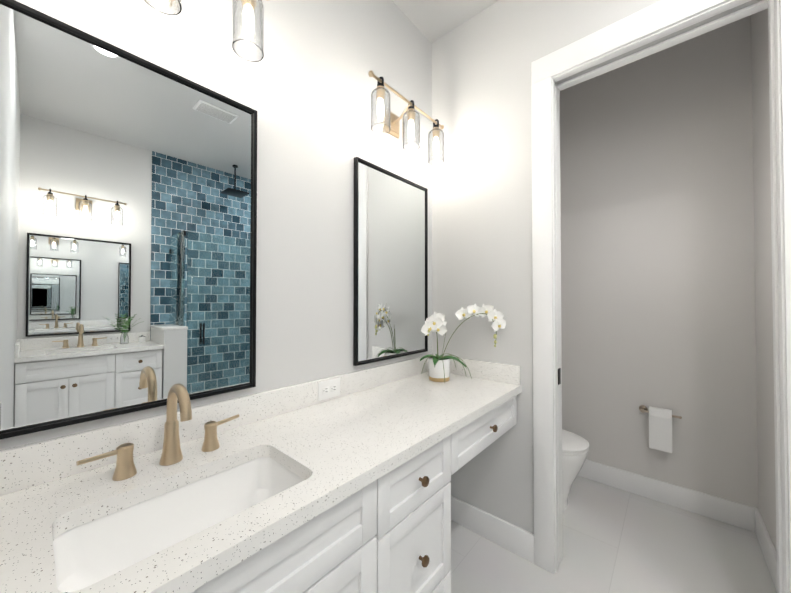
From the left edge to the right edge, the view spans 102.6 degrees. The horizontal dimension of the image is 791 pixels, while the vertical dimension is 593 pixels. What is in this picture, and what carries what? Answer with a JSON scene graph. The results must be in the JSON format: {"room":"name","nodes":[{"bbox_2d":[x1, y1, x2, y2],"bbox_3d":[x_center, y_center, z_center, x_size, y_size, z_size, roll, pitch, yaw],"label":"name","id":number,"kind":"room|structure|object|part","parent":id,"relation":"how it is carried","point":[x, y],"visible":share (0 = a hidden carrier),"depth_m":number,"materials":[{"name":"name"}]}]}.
{"room":"bathroom","nodes":[
{"label":"bathroom","id":0,"kind":"room"},
{"bbox_2d":[0,0,431,449],"bbox_3d":[-0.420,-0.159,1.410,0.120,3.050,1.990,-1,-1,41],"label":"wall","id":1,"kind":"structure","parent":0,"point":[305,86],"depth_m":1.35,"materials":[{"name":"white paint"}]},
{"bbox_2d":[0,0,256,439],"bbox_3d":[-0.728,-0.182,0.947,0.022,1.025,0.623,-1,-1,41],"label":"mirror","id":2,"kind":"object","parent":1,"relation":"attached to","point":[128,222],"visible":0.96,"depth_m":0.88,"materials":[{"name":"black mirror"}]},
{"bbox_2d":[144,0,181,14],"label":"sconce","id":3,"kind":"object","parent":1,"relation":"attached to","point":[169,7],"depth_m":0.89,"materials":[{"name":"clear glass"}]},
{"bbox_2d":[232,0,263,61],"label":"sconce","id":4,"kind":"object","parent":1,"relation":"attached to","point":[247,30],"depth_m":1.00,"materials":[{"name":"clear glass"}]},
{"bbox_2d":[353,157,427,365],"bbox_3d":[-0.002,-0.171,1.779,0.022,1.025,0.599,-1,-1,41],"label":"mirror","id":5,"kind":"object","parent":1,"relation":"attached to","point":[390,310],"visible":0.96,"depth_m":1.73,"materials":[{"name":"black mirror"}]},
{"bbox_2d":[368,70,443,164],"bbox_3d":[0.045,-0.914,1.711,0.195,0.250,0.618,-1,-1,41],"label":"sconce","id":6,"kind":"object","parent":1,"relation":"attached to","point":[384,119],"visible":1,"depth_m":1.64,"materials":[{"name":"clear glass"}]},
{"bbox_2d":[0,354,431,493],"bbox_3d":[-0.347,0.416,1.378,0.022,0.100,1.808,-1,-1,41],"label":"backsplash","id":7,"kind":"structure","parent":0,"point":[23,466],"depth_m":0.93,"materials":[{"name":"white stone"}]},
{"bbox_2d":[318,378,339,400],"bbox_3d":[-0.295,0.414,1.415,0.006,0.080,0.120,-1,-1,41],"label":"electrical outlet plate","id":8,"kind":"object","parent":7,"relation":"attached to","point":[328,389],"visible":1,"depth_m":1.41,"materials":[{"name":"white plastic"}]},
{"bbox_2d":[392,0,497,42],"bbox_3d":[1.279,-1.742,0.777,3.900,0.100,3.600,-1,-1,41],"label":"ceiling","id":9,"kind":"structure","parent":0,"point":[432,21],"depth_m":1.87,"materials":[{"name":"white paint"}]},
{"bbox_2d":[432,0,660,533],"bbox_3d":[0.909,-0.157,1.571,1.670,3.050,0.120,-1,-1,41],"label":"wall","id":10,"kind":"structure","parent":0,"point":[481,176],"depth_m":1.79,"materials":[{"name":"white paint"}]},
{"bbox_2d":[432,354,519,385],"bbox_3d":[0.456,0.422,1.864,0.548,0.100,0.021,-1,-1,41],"label":"backsplash","id":11,"kind":"structure","parent":10,"relation":"attached to","point":[499,372],"depth_m":1.79,"materials":[{"name":"white stone"}]},
{"bbox_2d":[451,496,533,562],"bbox_3d":[0.485,1.302,1.828,0.608,0.140,0.019,-1,-1,41],"label":"baseboard","id":12,"kind":"structure","parent":10,"relation":"attached to","point":[519,541],"depth_m":1.76,"materials":[{"name":"white wood"}]},
{"bbox_2d":[531,0,790,592],"bbox_3d":[1.030,0.070,1.462,1.152,2.594,0.156,-1,-1,41],"label":"door frame","id":13,"kind":"structure","parent":10,"relation":"attached to","point":[661,25],"depth_m":1.46,"materials":[{"name":"white wood"}]},
{"bbox_2d":[451,476,776,592],"bbox_3d":[1.279,1.407,0.735,3.900,0.100,3.600,-1,-1,41],"label":"floor","id":14,"kind":"structure","parent":0,"point":[616,540],"depth_m":1.68,"materials":[{"name":"tile"}]},
{"bbox_2d":[180,390,521,592],"bbox_3d":[-0.134,0.933,1.186,0.582,0.860,1.806,-1,-1,41],"label":"bathroom vanity","id":15,"kind":"object","parent":14,"relation":"on","point":[391,533],"depth_m":0.90,"materials":[{"name":"white wood"}]},
{"bbox_2d":[0,370,521,592],"bbox_3d":[-0.138,0.482,1.196,0.575,0.038,1.808,-1,-1,41],"label":"countertop","id":16,"kind":"structure","parent":15,"relation":"on","point":[337,444],"depth_m":0.80,"materials":[{"name":"white stone"}]},
{"bbox_2d":[72,384,243,481],"bbox_3d":[-0.584,0.347,0.850,0.165,0.224,0.378,-1,-1,41],"label":"faucet","id":17,"kind":"object","parent":16,"relation":"on","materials":[{"name":"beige metal"}]},
{"bbox_2d":[60,450,303,589],"bbox_3d":[-0.455,0.561,0.734,0.315,0.156,0.500,-1,-1,41],"label":"sink","id":18,"kind":"object","parent":16,"relation":"in","point":[94,545],"depth_m":0.79,"materials":[{"name":"white ceramic"}]},
{"bbox_2d":[420,304,505,382],"bbox_3d":[0.337,0.254,1.722,0.412,0.431,0.330,-1,-1,41],"label":"orchid","id":19,"kind":"object","parent":16,"relation":"on","point":[439,366],"visible":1,"depth_m":1.74,"materials":[{"name":"white plant"}]},
{"bbox_3d":[0.248,0.410,1.795,0.120,0.120,0.120,-1,-1,41],"label":"pot","id":20,"kind":"part","parent":19,"relation":"part of","materials":[{"name":"white ceramic"}]},
{"bbox_2d":[562,429,588,509],"bbox_3d":[0.928,0.975,2.249,0.771,0.806,0.420,-1,-1,41],"label":"toilet","id":21,"kind":"object","parent":14,"relation":"on","point":[575,448],"visible":0.17,"depth_m":1.98,"materials":[{"name":"white ceramic"}]},
{"bbox_2d":[560,15,757,507],"bbox_3d":[1.652,-0.145,2.422,1.670,3.050,0.240,-1,-1,41],"label":"wall","id":22,"kind":"structure","parent":0,"point":[657,241],"depth_m":2.12,"materials":[{"name":"white paint"}]},
{"bbox_2d":[639,405,681,452],"bbox_3d":[1.747,0.868,2.095,0.223,0.260,0.107,-1,-1,41],"label":"paper holder","id":23,"kind":"object","parent":22,"relation":"attached to","point":[660,429],"visible":1,"depth_m":2.06,"materials":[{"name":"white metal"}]},
{"bbox_2d":[577,459,750,530],"bbox_3d":[1.522,1.309,2.345,1.550,0.140,0.019,-1,-1,41],"label":"baseboard","id":24,"kind":"structure","parent":22,"relation":"attached to","point":[733,513],"depth_m":2.08,"materials":[{"name":"white wood"}]},
{"bbox_2d":[751,8,776,551],"bbox_3d":[1.844,-0.158,1.464,0.120,3.050,0.950,-1,-1,41],"label":"wall","id":25,"kind":"structure","parent":0,"point":[763,278],"depth_m":1.68,"materials":[{"name":"white paint"}]},
{"bbox_2d":[751,507,776,591],"bbox_3d":[1.783,1.297,1.478,0.016,0.140,0.920,-1,-1,41],"label":"baseboard","id":26,"kind":"structure","parent":25,"relation":"attached to","point":[758,526],"depth_m":1.64,"materials":[{"name":"white wood"}]}
]}

